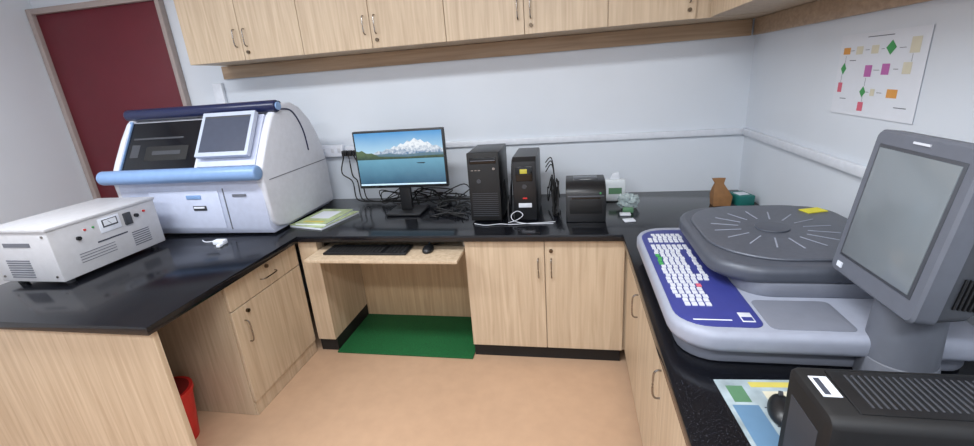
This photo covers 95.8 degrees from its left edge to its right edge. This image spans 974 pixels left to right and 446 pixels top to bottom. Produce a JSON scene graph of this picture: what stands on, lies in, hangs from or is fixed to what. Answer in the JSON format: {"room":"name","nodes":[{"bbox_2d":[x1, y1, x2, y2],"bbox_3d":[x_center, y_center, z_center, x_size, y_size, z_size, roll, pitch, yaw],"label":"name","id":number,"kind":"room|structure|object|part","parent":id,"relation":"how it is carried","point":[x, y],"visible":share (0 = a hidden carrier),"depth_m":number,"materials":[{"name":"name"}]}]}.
{"room":"laboratory","nodes":[
{"label":"laboratory","id":0,"kind":"room"},
{"bbox_2d":[0,0,92,284],"bbox_3d":[-3.837,0.058,1.334,0.100,2.800,4.900,-1,19,11],"label":"wall","id":1,"kind":"structure","parent":0,"point":[41,171],"depth_m":3.28,"materials":[{"name":"paint"}]},
{"bbox_2d":[29,0,754,291],"bbox_3d":[-0.880,-0.773,3.176,5.230,2.800,0.100,-1,19,11],"label":"wall","id":2,"kind":"structure","parent":0,"point":[705,83],"depth_m":2.90,"materials":[{"name":"paint"}]},
{"bbox_2d":[25,0,191,198],"bbox_3d":[-2.780,-0.494,3.527,1.150,2.318,0.088,-1,19,11],"label":"door","id":3,"kind":"structure","parent":2,"relation":"in","point":[103,60],"depth_m":3.32,"materials":[{"name":"paint"}]},
{"bbox_2d":[211,83,227,103],"bbox_3d":[-1.946,-0.602,3.365,0.080,0.890,0.028,-1,19,11],"label":"trim","id":4,"kind":"structure","parent":2,"relation":"attached to","point":[218,88],"depth_m":3.24,"materials":[{"name":"plastic"}]},
{"bbox_2d":[322,144,355,157],"bbox_3d":[-1.057,-0.524,3.184,0.243,0.096,0.062,-1,19,11],"label":"power socket","id":5,"kind":"object","parent":2,"relation":"attached to","point":[329,150],"visible":0.77,"depth_m":3.15,"materials":[{"name":"white plastic"}]},
{"bbox_2d":[173,0,778,65],"bbox_3d":[-0.217,-1.420,2.569,3.476,0.688,0.375,-1,19,11],"label":"upper cabinet","id":6,"kind":"object","parent":2,"relation":"attached to","point":[214,32],"visible":1,"depth_m":2.57,"materials":[{"name":"brown wood"}]},
{"bbox_2d":[221,19,752,79],"bbox_3d":[-0.195,-1.107,2.863,3.500,0.088,0.020,-1,19,11],"label":"trim","id":7,"kind":"structure","parent":2,"relation":"attached to","point":[735,28],"depth_m":2.80,"materials":[{"name":"brown wood"}]},
{"bbox_2d":[344,128,742,149],"bbox_3d":[0.161,-0.552,2.990,2.918,0.040,0.020,-1,19,11],"label":"trim","id":8,"kind":"structure","parent":2,"relation":"attached to","point":[726,131],"depth_m":2.87,"materials":[{"name":"plastic"}]},
{"bbox_2d":[195,291,642,445],"bbox_3d":[-1.206,1.386,1.350,5.230,0.100,5.000,-1,19,11],"label":"floor","id":9,"kind":"structure","parent":0,"point":[335,399],"depth_m":2.29,"materials":[{"name":"laminate"}]},
{"bbox_2d":[0,329,196,445],"bbox_3d":[-1.686,0.519,2.707,1.155,0.758,1.685,-1,19,11],"label":"panel","id":10,"kind":"object","parent":9,"relation":"on","point":[57,388],"depth_m":1.87,"materials":[{"name":"beige wood"}]},
{"bbox_2d":[0,197,164,282],"bbox_3d":[-2.141,0.078,2.343,0.400,0.288,0.572,-1,19,11],"label":"stabilizer","id":11,"kind":"object","parent":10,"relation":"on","point":[64,244],"visible":1,"depth_m":2.17,"materials":[{"name":"metal"}]},
{"bbox_3d":[-1.686,0.519,2.707,1.155,0.758,1.685,-1,19,11],"label":"panel","id":12,"kind":"part","parent":10,"relation":"part of","materials":[{"name":"brown wood"}]},
{"bbox_2d":[96,100,332,232],"bbox_3d":[-1.716,-0.376,2.857,1.078,0.764,0.772,-1,19,11],"label":"chemistry analyzer","id":13,"kind":"object","parent":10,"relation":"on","point":[253,166],"visible":0.92,"depth_m":2.62,"materials":[{"name":"grey plastic"}]},
{"bbox_2d":[202,239,227,247],"bbox_3d":[-1.578,0.103,2.557,0.236,0.027,0.073,10,23,37],"label":"power adapter","id":14,"kind":"object","parent":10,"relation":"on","point":[219,243],"visible":1,"depth_m":2.51,"materials":[{"name":"white plastic"}]},
{"bbox_2d":[290,209,358,229],"bbox_3d":[-1.043,-0.032,2.839,0.267,0.030,0.346,4,20,24],"label":"book stack","id":15,"kind":"object","parent":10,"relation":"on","point":[325,218],"visible":1,"depth_m":2.78,"materials":[{"name":"paper"}]},
{"bbox_2d":[304,242,464,263],"bbox_3d":[-0.544,0.094,2.644,0.886,0.076,0.570,-1,19,11],"label":"keyboard tray","id":16,"kind":"object","parent":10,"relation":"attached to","point":[444,252],"visible":0.43,"depth_m":2.44,"materials":[{"name":"brown wood"}]},
{"bbox_2d":[323,244,412,254],"bbox_3d":[-0.682,0.152,2.531,0.500,0.018,0.135,-1,19,11],"label":"keyboard","id":17,"kind":"object","parent":16,"relation":"on","point":[395,249],"visible":1,"depth_m":2.50,"materials":[{"name":"black plastic"}]},
{"bbox_2d":[422,242,439,253],"bbox_3d":[-0.314,0.125,2.492,0.065,0.041,0.175,4,20,24],"label":"computer mouse","id":18,"kind":"object","parent":16,"relation":"on","point":[429,247],"visible":0.99,"depth_m":2.44,"materials":[{"name":"black plastic"}]},
{"bbox_2d":[352,127,449,215],"bbox_3d":[-0.533,-0.330,2.818,0.595,0.534,0.210,-1,19,11],"label":"desktop monitor","id":19,"kind":"object","parent":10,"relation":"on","point":[403,159],"visible":1,"depth_m":2.76,"materials":[{"name":"black plastic"}]},
{"bbox_2d":[341,151,559,225],"bbox_3d":[-0.329,-0.266,2.835,1.616,0.372,0.548,3,20,21],"label":"cable tangle","id":20,"kind":"object","parent":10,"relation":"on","point":[555,193],"visible":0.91,"depth_m":2.89,"materials":[{"name":"grey plastic"}]},
{"bbox_2d":[466,143,508,220],"bbox_3d":[0.014,-0.249,2.655,0.182,0.406,0.334,-1,19,11],"label":"computer tower","id":21,"kind":"object","parent":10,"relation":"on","point":[486,163],"visible":1,"depth_m":2.51,"materials":[{"name":"black plastic"}]},
{"bbox_2d":[512,147,540,219],"bbox_3d":[0.243,-0.242,2.640,0.136,0.364,0.366,-1,19,11],"label":"computer tower","id":22,"kind":"object","parent":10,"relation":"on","point":[526,175],"visible":1,"depth_m":2.48,"materials":[{"name":"black plastic"}]},
{"bbox_2d":[566,175,605,221],"bbox_3d":[0.560,-0.147,2.512,0.217,0.219,0.234,-1,19,11],"label":"printer","id":23,"kind":"object","parent":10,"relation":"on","point":[585,194],"visible":1,"depth_m":2.42,"materials":[{"name":"black plastic"}]},
{"bbox_2d":[605,172,625,200],"bbox_3d":[0.806,-0.232,2.776,0.130,0.184,0.061,-1,19,11],"label":"pack","id":24,"kind":"object","parent":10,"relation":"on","point":[615,185],"visible":0.7,"depth_m":2.75,"materials":[{"name":"paper"}]},
{"bbox_2d":[616,193,639,215],"bbox_3d":[0.831,-0.119,2.570,0.137,0.097,0.211,-1,19,11],"label":"plastic bag","id":25,"kind":"object","parent":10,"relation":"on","point":[626,202],"visible":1,"depth_m":2.59,"materials":[{"name":"plastic"}]},
{"bbox_2d":[622,218,635,221],"bbox_3d":[0.778,-0.015,2.410,0.060,0.007,0.050,-4,18,0],"label":"paper sheets","id":26,"kind":"object","parent":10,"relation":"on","point":[625,219],"visible":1,"depth_m":2.40,"materials":[{"name":"white paper"}]},
{"bbox_2d":[710,178,732,206],"bbox_3d":[1.349,-0.183,2.539,0.106,0.163,0.080,-1,19,11],"label":"paper bag","id":27,"kind":"object","parent":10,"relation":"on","point":[720,195],"visible":0.98,"depth_m":2.52,"materials":[{"name":"brown paper"}]},
{"bbox_2d":[730,191,754,205],"bbox_3d":[1.472,-0.143,2.553,0.090,0.061,0.120,-5,18,-3],"label":"glove box","id":28,"kind":"object","parent":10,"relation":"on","point":[740,198],"visible":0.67,"depth_m":2.50,"materials":[{"name":"cardboard"}]},
{"bbox_2d":[713,379,788,445],"bbox_3d":[0.683,0.451,1.029,0.200,0.003,0.255,-2,18,7],"label":"brochure","id":29,"kind":"object","parent":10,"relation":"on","point":[747,400],"visible":0.43,"depth_m":1.07,"materials":[{"name":"paper"}]},
{"bbox_2d":[767,391,785,426],"bbox_3d":[0.688,0.428,1.023,0.064,0.041,0.104,-1,19,11],"label":"computer mouse","id":30,"kind":"object","parent":29,"relation":"on","point":[776,402],"visible":0.6,"depth_m":1.02,"materials":[{"name":"black plastic"}]},
{"bbox_2d":[637,129,973,373],"bbox_3d":[0.923,-0.006,1.393,0.743,0.606,0.980,-1,19,11],"label":"coagulation analyzer","id":31,"kind":"object","parent":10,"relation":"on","point":[889,285],"visible":0.98,"depth_m":1.14,"materials":[{"name":"white plastic"}]},
{"bbox_2d":[778,367,973,445],"bbox_3d":[0.795,0.401,0.775,0.441,0.236,0.156,-1,19,11],"label":"printer","id":32,"kind":"object","parent":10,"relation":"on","point":[823,407],"visible":1,"depth_m":0.74,"materials":[{"name":"black plastic"}]},
{"bbox_2d":[173,376,199,438],"bbox_3d":[-1.541,0.943,2.152,0.240,0.282,0.240,-1,19,11],"label":"waste bin","id":33,"kind":"object","parent":9,"relation":"on","point":[184,384],"visible":0.33,"depth_m":2.15,"materials":[{"name":"red plastic"}]},
{"bbox_2d":[157,244,316,414],"bbox_3d":[-1.514,0.564,2.531,0.759,0.758,0.578,-1,19,11],"label":"base cabinet","id":34,"kind":"object","parent":9,"relation":"on","point":[242,345],"visible":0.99,"depth_m":2.30,"materials":[{"name":"brown wood"}]},
{"bbox_2d":[0,190,973,445],"bbox_3d":[-0.516,0.288,1.860,3.837,0.038,2.897,-1,19,11],"label":"countertop","id":35,"kind":"structure","parent":34,"relation":"on","point":[141,292],"depth_m":2.12,"materials":[{"name":"black stone"}]},
{"bbox_2d":[298,242,470,349],"bbox_3d":[-0.532,0.334,3.004,1.012,0.758,0.790,-1,19,11],"label":"computer desk","id":36,"kind":"object","parent":9,"relation":"on","point":[342,295],"visible":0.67,"depth_m":3.06,"materials":[{"name":"brown wood"}]},
{"bbox_2d":[338,314,474,358],"bbox_3d":[-0.479,0.744,2.947,0.886,0.011,0.470,-1,19,11],"label":"floor mat","id":37,"kind":"object","parent":9,"relation":"on","point":[380,334],"visible":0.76,"depth_m":2.91,"materials":[{"name":"green rubber"}]},
{"bbox_2d":[464,241,626,360],"bbox_3d":[0.399,0.328,2.811,0.885,0.758,0.819,-1,19,11],"label":"base cabinet","id":38,"kind":"object","parent":9,"relation":"on","point":[565,299],"visible":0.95,"depth_m":2.45,"materials":[{"name":"brown wood"}]},
{"bbox_2d":[625,257,685,445],"bbox_3d":[0.930,0.776,1.336,0.797,0.758,2.075,-1,19,11],"label":"base cabinet","id":39,"kind":"object","parent":9,"relation":"on","point":[659,425],"visible":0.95,"depth_m":1.74,"materials":[{"name":"brown wood"}]},
{"bbox_2d":[738,0,973,325],"bbox_3d":[1.201,0.000,0.365,0.100,2.800,4.900,-1,19,11],"label":"wall","id":40,"kind":"structure","parent":0,"point":[794,71],"depth_m":1.84,"materials":[{"name":"paint"}]},
{"bbox_2d":[710,0,817,16],"bbox_3d":[1.072,-1.009,1.034,0.375,0.688,2.348,-1,19,11],"label":"upper cabinet","id":41,"kind":"object","parent":40,"relation":"attached to","point":[718,7],"visible":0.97,"depth_m":2.00,"materials":[{"name":"brown wood"}]},
{"bbox_2d":[753,0,931,34],"bbox_3d":[1.302,-0.694,1.272,0.020,0.088,2.670,-1,19,11],"label":"trim","id":42,"kind":"structure","parent":41,"relation":"attached to","point":[818,11],"depth_m":1.85,"materials":[{"name":"brown wood"}]},
{"bbox_2d":[743,128,865,177],"bbox_3d":[1.337,-0.118,1.410,0.020,0.040,2.770,-1,19,11],"label":"trim","id":43,"kind":"structure","parent":40,"relation":"attached to","point":[852,168],"depth_m":1.93,"materials":[{"name":"plastic"}]},
{"bbox_2d":[831,24,934,123],"bbox_3d":[1.369,-0.523,1.558,0.002,0.290,0.465,-1,19,11],"label":"poster","id":44,"kind":"object","parent":40,"relation":"attached to","point":[880,74],"visible":1,"depth_m":1.51,"materials":[{"name":"paper"}]}
]}

